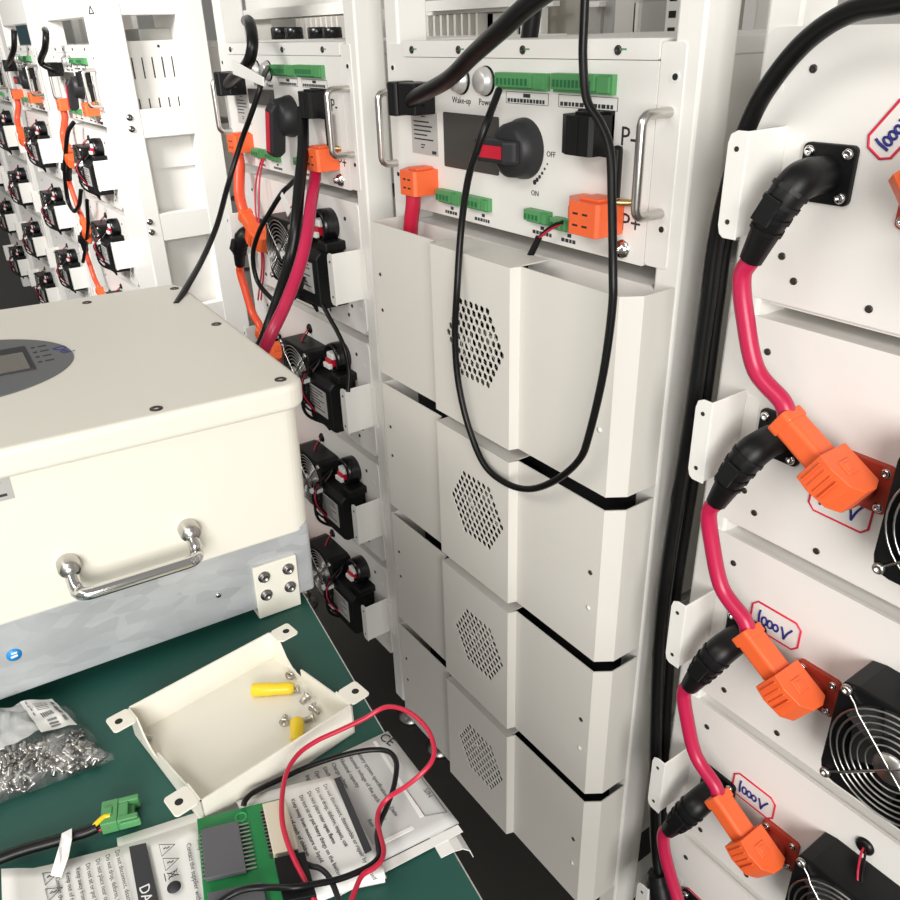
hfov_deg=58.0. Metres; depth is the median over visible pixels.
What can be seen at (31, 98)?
plug
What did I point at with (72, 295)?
module
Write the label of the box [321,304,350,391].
cable
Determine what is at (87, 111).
plug
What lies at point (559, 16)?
panel
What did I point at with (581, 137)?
plug
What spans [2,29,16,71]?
power cable
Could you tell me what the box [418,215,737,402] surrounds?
module
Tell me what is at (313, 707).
screw
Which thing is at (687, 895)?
socket
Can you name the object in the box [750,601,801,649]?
sticker
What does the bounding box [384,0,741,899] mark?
equipment rack
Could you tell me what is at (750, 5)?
wall
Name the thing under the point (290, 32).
capacitor
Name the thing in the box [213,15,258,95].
power cable
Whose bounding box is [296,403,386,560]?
module
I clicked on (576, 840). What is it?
module cover
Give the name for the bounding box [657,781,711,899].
jumper cable
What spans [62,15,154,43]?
wall
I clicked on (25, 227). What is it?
fan grille
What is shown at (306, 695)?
screw
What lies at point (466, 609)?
fan grille
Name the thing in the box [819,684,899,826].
fan grille
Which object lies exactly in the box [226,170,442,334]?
module
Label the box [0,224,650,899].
floor
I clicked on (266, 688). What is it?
terminal sleeve
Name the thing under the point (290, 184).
cable
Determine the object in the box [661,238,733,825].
power cable
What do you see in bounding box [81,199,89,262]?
cable
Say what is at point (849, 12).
power cable
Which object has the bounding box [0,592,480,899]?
mat
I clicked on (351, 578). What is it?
module
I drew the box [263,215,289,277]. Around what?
fan grille
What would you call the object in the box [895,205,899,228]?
socket
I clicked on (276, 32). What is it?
capacitor
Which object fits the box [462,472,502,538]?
fan grille
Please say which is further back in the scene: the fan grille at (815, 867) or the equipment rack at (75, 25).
the equipment rack at (75, 25)
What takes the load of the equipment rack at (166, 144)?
on the floor
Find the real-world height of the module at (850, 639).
0.223 m
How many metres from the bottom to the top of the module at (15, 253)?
0.223 m
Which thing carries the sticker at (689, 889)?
attached to the module at (698, 869)
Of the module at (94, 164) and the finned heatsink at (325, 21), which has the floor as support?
the finned heatsink at (325, 21)
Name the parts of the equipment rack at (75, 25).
post, post, post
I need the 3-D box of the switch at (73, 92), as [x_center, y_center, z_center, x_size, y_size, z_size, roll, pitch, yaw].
[-1.124,-1.069,2.431,0.046,0.097,0.067,-19,32,-30]
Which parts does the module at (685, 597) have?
plate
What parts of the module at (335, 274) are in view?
plate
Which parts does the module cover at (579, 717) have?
panel, vented panel, panel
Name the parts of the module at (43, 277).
plate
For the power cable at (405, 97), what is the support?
attached to the control box at (523, 182)
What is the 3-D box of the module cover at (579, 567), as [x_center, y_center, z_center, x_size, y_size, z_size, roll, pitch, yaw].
[0.062,0.074,1.138,0.077,0.219,0.492,-19,32,-30]
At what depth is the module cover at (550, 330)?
0.93 m
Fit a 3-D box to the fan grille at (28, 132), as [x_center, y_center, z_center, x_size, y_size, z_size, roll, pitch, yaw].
[-1.609,-1.167,3.104,0.005,0.114,0.114,-19,32,-30]
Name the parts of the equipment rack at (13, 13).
rail, post, post, post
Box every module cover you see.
[371,216,675,497]
[382,379,653,661]
[391,510,637,793]
[399,622,624,899]
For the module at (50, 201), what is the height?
0.223 m
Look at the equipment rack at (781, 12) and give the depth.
0.65 m
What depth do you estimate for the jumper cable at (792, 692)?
0.78 m
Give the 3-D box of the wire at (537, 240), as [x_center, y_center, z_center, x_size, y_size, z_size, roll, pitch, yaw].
[0.104,-0.233,0.936,0.010,0.070,0.062,-25,35,-37]
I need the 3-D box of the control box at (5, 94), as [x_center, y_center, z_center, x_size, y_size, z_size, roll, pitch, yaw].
[-1.822,-1.701,3.645,0.498,0.211,0.513,-19,32,-30]
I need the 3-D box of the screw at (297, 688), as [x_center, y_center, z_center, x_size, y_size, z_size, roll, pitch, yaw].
[-0.154,0.237,0.803,0.011,0.010,0.010,-3,27,-3]
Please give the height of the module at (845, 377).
0.223 m
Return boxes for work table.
[302,592,482,899]
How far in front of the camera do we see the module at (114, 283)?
2.80 m
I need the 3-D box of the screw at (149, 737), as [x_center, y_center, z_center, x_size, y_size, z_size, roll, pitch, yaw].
[-0.282,0.266,0.754,0.010,0.008,0.008,-4,28,-5]
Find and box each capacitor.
[271,27,284,38]
[284,27,303,38]
[307,27,322,38]
[322,27,341,37]
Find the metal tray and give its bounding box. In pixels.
[106,623,368,817]
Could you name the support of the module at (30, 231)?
in the equipment rack at (81, 22)
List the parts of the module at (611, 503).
plate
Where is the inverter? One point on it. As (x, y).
(152, 488)
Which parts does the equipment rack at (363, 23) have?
post, post, post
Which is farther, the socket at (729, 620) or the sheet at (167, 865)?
the socket at (729, 620)
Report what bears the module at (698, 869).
in the equipment rack at (781, 12)
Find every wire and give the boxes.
[218,747,398,899]
[254,158,262,299]
[258,158,264,299]
[279,704,436,899]
[294,851,341,899]
[523,221,563,267]
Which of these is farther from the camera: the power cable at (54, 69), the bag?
the power cable at (54, 69)
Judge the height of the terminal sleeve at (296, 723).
0.013 m
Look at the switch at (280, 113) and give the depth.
1.36 m
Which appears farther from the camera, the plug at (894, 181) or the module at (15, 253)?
the module at (15, 253)
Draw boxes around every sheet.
[1,822,203,899]
[117,813,198,845]
[236,776,385,899]
[263,731,472,894]
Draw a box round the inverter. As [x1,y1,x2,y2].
[0,285,313,699]
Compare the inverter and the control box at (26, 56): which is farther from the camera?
the control box at (26, 56)
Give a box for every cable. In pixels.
[0,794,141,877]
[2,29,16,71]
[10,89,24,146]
[37,27,63,76]
[56,98,74,168]
[61,163,92,242]
[63,120,82,212]
[78,230,104,294]
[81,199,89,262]
[173,60,269,302]
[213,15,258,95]
[226,132,268,253]
[229,226,283,364]
[251,177,304,300]
[256,88,324,345]
[259,144,339,353]
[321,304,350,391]
[387,0,553,115]
[400,165,437,234]
[452,0,617,491]
[520,9,541,37]
[646,0,899,899]
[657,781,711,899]
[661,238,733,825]
[676,623,786,877]
[700,424,825,720]
[732,155,878,512]
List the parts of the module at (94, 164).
plate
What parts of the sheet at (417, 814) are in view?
printed frame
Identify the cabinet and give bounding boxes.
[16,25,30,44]
[243,0,385,39]
[258,38,344,41]
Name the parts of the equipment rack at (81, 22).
post, post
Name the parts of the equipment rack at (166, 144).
rail, post, post, post, head panel, slotted panel, cross rail, cross rail, post, cross rail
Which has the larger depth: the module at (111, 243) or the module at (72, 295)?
the module at (72, 295)
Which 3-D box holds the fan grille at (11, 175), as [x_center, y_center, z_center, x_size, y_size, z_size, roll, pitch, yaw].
[-2.011,-1.212,3.728,0.005,0.114,0.114,-19,32,-30]
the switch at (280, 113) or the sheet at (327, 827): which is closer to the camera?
the sheet at (327, 827)
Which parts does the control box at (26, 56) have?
pull handle, panel, pull handle, lid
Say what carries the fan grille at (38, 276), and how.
attached to the module at (43, 277)
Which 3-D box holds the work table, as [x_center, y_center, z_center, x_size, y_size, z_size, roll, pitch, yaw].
[-0.451,0.669,0.839,0.820,0.768,1.260,-15,30,-23]
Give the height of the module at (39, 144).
0.223 m
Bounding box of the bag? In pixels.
[0,699,107,796]
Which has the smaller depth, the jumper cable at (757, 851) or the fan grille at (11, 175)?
the jumper cable at (757, 851)
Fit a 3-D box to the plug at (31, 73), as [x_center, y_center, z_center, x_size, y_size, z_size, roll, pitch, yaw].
[-1.509,-1.350,2.907,0.035,0.041,0.055,-19,32,-30]
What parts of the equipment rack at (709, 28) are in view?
post, rail, post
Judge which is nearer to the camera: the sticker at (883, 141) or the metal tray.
the sticker at (883, 141)
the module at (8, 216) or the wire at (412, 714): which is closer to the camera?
the wire at (412, 714)
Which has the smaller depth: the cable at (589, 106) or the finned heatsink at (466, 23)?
the cable at (589, 106)
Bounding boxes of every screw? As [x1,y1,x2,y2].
[144,733,152,739]
[279,714,288,726]
[285,670,295,679]
[294,684,299,693]
[299,692,310,703]
[303,712,314,722]
[308,702,320,714]
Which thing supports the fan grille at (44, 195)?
attached to the module at (50, 201)
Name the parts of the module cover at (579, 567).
panel, vented panel, panel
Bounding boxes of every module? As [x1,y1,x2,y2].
[0,101,25,160]
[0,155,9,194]
[0,188,17,236]
[1,155,39,215]
[3,233,30,278]
[14,206,48,263]
[15,109,84,179]
[27,257,61,302]
[30,171,78,243]
[45,230,90,296]
[59,116,269,210]
[67,288,84,298]
[76,196,249,286]
[92,264,255,325]
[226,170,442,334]
[243,286,377,455]
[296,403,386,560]
[305,498,393,652]
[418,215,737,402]
[418,393,705,592]
[425,520,690,714]
[431,630,673,832]
[635,831,763,899]
[648,694,899,899]
[666,525,899,830]
[688,308,899,607]
[718,24,899,337]
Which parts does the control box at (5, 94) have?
panel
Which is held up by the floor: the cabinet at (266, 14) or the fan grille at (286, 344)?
the cabinet at (266, 14)
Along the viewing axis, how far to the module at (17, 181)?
3.65 m
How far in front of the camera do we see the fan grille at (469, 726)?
1.38 m
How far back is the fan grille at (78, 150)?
2.49 m
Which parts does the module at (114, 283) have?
plate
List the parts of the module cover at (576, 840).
panel, vented panel, panel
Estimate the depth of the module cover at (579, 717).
1.16 m
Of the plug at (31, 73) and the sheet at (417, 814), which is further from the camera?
the plug at (31, 73)
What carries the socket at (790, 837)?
attached to the module at (837, 848)
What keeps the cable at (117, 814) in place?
on the mat
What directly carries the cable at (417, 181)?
attached to the control box at (523, 182)
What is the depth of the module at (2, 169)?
4.12 m
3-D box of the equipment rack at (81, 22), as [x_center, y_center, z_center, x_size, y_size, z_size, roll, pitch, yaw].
[-1.787,-1.408,3.873,0.520,1.585,0.587,-19,32,-30]
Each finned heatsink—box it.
[295,15,344,38]
[426,12,502,35]
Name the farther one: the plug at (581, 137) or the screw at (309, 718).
the plug at (581, 137)
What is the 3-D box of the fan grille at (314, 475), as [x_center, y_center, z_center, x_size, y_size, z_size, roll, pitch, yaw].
[-0.293,0.062,1.680,0.005,0.114,0.114,-19,32,-30]
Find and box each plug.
[22,67,35,79]
[27,91,42,102]
[75,71,92,86]
[81,102,100,116]
[562,110,614,157]
[568,193,623,238]
[888,170,899,205]
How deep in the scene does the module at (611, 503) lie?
1.09 m
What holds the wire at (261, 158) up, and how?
hanging from the control box at (326, 65)
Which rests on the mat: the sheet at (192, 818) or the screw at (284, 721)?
the sheet at (192, 818)
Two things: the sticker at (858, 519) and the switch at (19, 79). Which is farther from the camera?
the switch at (19, 79)
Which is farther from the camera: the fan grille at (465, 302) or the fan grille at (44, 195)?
the fan grille at (44, 195)
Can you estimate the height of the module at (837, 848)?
0.223 m
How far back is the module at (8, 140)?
3.51 m
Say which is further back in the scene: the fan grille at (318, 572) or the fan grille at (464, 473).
the fan grille at (318, 572)
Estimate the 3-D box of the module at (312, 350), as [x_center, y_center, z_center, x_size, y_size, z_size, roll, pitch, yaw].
[-0.099,-0.225,1.719,0.581,0.223,0.481,-19,32,-30]
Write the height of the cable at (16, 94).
0.213 m
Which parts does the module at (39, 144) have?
plate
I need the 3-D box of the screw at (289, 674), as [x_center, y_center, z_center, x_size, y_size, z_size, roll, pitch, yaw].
[-0.161,0.226,0.824,0.010,0.010,0.011,9,29,19]
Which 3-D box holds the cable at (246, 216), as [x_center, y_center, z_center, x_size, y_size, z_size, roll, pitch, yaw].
[-0.382,-0.487,1.547,0.067,0.213,0.157,-19,32,-30]
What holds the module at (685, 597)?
in the equipment rack at (709, 28)
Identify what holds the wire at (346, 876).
on the sheet at (417, 814)
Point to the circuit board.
(244, 846)
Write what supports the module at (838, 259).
in the equipment rack at (781, 12)
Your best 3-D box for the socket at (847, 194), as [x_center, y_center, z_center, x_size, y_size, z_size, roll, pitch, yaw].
[0.303,-0.222,0.652,0.006,0.046,0.046,-19,32,-30]
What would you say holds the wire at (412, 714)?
on the mat
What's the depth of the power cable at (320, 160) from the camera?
1.23 m
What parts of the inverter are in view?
handle mount, handle, lid, handle mount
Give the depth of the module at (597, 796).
1.31 m
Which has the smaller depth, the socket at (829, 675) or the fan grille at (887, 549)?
the fan grille at (887, 549)
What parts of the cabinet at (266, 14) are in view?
panel, rail, panel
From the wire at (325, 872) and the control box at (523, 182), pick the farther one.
the control box at (523, 182)
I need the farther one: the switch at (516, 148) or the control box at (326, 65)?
the control box at (326, 65)
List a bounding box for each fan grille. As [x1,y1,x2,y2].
[6,172,15,195]
[20,224,28,247]
[22,128,32,156]
[33,273,41,293]
[38,191,48,219]
[53,251,63,275]
[71,145,84,184]
[90,224,102,257]
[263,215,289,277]
[279,339,307,401]
[300,454,319,504]
[310,549,330,596]
[459,300,503,382]
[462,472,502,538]
[465,609,502,668]
[468,726,500,777]
[787,857,850,899]
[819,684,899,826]
[872,488,899,574]
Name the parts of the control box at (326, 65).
pull handle, type plate, panel, pull handle, lid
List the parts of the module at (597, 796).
plate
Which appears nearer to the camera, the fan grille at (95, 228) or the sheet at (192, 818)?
the sheet at (192, 818)
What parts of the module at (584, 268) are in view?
plate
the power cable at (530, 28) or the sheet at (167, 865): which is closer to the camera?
the sheet at (167, 865)
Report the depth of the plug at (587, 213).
0.83 m
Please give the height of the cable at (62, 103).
0.213 m
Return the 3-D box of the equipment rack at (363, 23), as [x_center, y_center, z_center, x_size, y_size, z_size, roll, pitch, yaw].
[0.131,-0.393,1.828,1.003,1.710,0.554,-19,32,-30]
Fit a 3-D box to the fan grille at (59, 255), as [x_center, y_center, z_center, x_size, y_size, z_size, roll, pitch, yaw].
[-1.595,-0.749,3.322,0.005,0.114,0.114,-19,32,-30]
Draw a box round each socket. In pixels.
[682,888,698,899]
[700,765,735,798]
[725,612,766,632]
[758,408,799,466]
[762,818,800,871]
[798,658,841,716]
[802,141,859,206]
[852,450,895,514]
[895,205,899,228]
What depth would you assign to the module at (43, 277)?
3.87 m
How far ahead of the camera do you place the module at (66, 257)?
3.25 m
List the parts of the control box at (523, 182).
pull handle, type plate, panel, lid, pull handle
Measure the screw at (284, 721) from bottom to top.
0.010 m
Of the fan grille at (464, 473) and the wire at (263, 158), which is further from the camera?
the wire at (263, 158)
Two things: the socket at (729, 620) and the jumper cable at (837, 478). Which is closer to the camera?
the jumper cable at (837, 478)
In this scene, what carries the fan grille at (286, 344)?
attached to the module at (312, 350)
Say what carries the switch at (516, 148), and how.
attached to the control box at (523, 182)
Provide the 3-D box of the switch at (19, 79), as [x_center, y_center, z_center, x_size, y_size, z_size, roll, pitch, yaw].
[-1.582,-1.367,3.001,0.046,0.067,0.076,-19,32,-30]
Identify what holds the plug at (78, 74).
attached to the control box at (74, 58)
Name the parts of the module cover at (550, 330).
panel, vented panel, panel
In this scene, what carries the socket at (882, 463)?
attached to the module at (845, 377)
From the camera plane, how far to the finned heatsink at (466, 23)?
2.03 m
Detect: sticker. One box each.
[684,887,700,899]
[732,773,775,818]
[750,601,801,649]
[808,494,873,532]
[867,99,899,159]
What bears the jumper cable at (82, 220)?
attached to the module at (94, 164)
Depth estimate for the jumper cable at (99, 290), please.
2.84 m
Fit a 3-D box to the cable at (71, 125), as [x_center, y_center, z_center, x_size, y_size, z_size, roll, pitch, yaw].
[-1.244,-0.918,2.647,0.035,0.300,0.228,-25,35,-37]
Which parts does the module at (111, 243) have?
plate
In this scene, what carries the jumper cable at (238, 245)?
attached to the module at (335, 274)
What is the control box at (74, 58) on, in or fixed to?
attached to the equipment rack at (166, 144)
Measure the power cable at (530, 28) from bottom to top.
0.102 m
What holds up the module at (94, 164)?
in the equipment rack at (166, 144)
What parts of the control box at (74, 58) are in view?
pull handle, type plate, panel, pull handle, lid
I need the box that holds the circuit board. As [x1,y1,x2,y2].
[197,799,316,899]
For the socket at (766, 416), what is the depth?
0.76 m
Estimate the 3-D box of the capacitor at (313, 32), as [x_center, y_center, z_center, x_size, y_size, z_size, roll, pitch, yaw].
[-0.335,-1.052,2.048,0.047,0.026,0.047,-19,32,-30]
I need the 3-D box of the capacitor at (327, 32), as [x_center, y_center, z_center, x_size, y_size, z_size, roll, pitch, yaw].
[-0.289,-1.023,1.990,0.047,0.024,0.047,-19,32,-30]
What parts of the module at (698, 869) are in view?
plate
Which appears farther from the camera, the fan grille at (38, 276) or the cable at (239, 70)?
the fan grille at (38, 276)
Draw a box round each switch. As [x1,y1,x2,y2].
[13,71,29,89]
[65,76,84,110]
[265,95,297,156]
[474,117,543,178]
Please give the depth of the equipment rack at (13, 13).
2.95 m
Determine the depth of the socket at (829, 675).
0.80 m
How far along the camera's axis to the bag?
0.73 m
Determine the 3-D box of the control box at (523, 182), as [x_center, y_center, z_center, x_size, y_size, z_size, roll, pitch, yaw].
[0.230,-0.423,1.059,0.498,0.211,0.513,-19,32,-30]
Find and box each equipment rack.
[0,0,138,299]
[0,18,88,300]
[0,19,82,303]
[32,0,249,333]
[212,0,770,726]
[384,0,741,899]
[669,0,837,756]
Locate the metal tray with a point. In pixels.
(215, 742)
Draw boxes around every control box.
[0,43,88,101]
[5,44,86,110]
[47,40,227,126]
[211,33,566,190]
[375,29,766,268]
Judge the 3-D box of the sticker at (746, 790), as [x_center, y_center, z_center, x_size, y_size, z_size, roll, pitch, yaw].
[0.348,0.397,0.932,0.002,0.035,0.056,-19,32,-30]
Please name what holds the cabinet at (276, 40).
on the floor
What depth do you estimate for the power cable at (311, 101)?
1.26 m
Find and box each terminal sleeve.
[251,682,294,696]
[290,716,303,741]
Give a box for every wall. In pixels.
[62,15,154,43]
[201,0,899,40]

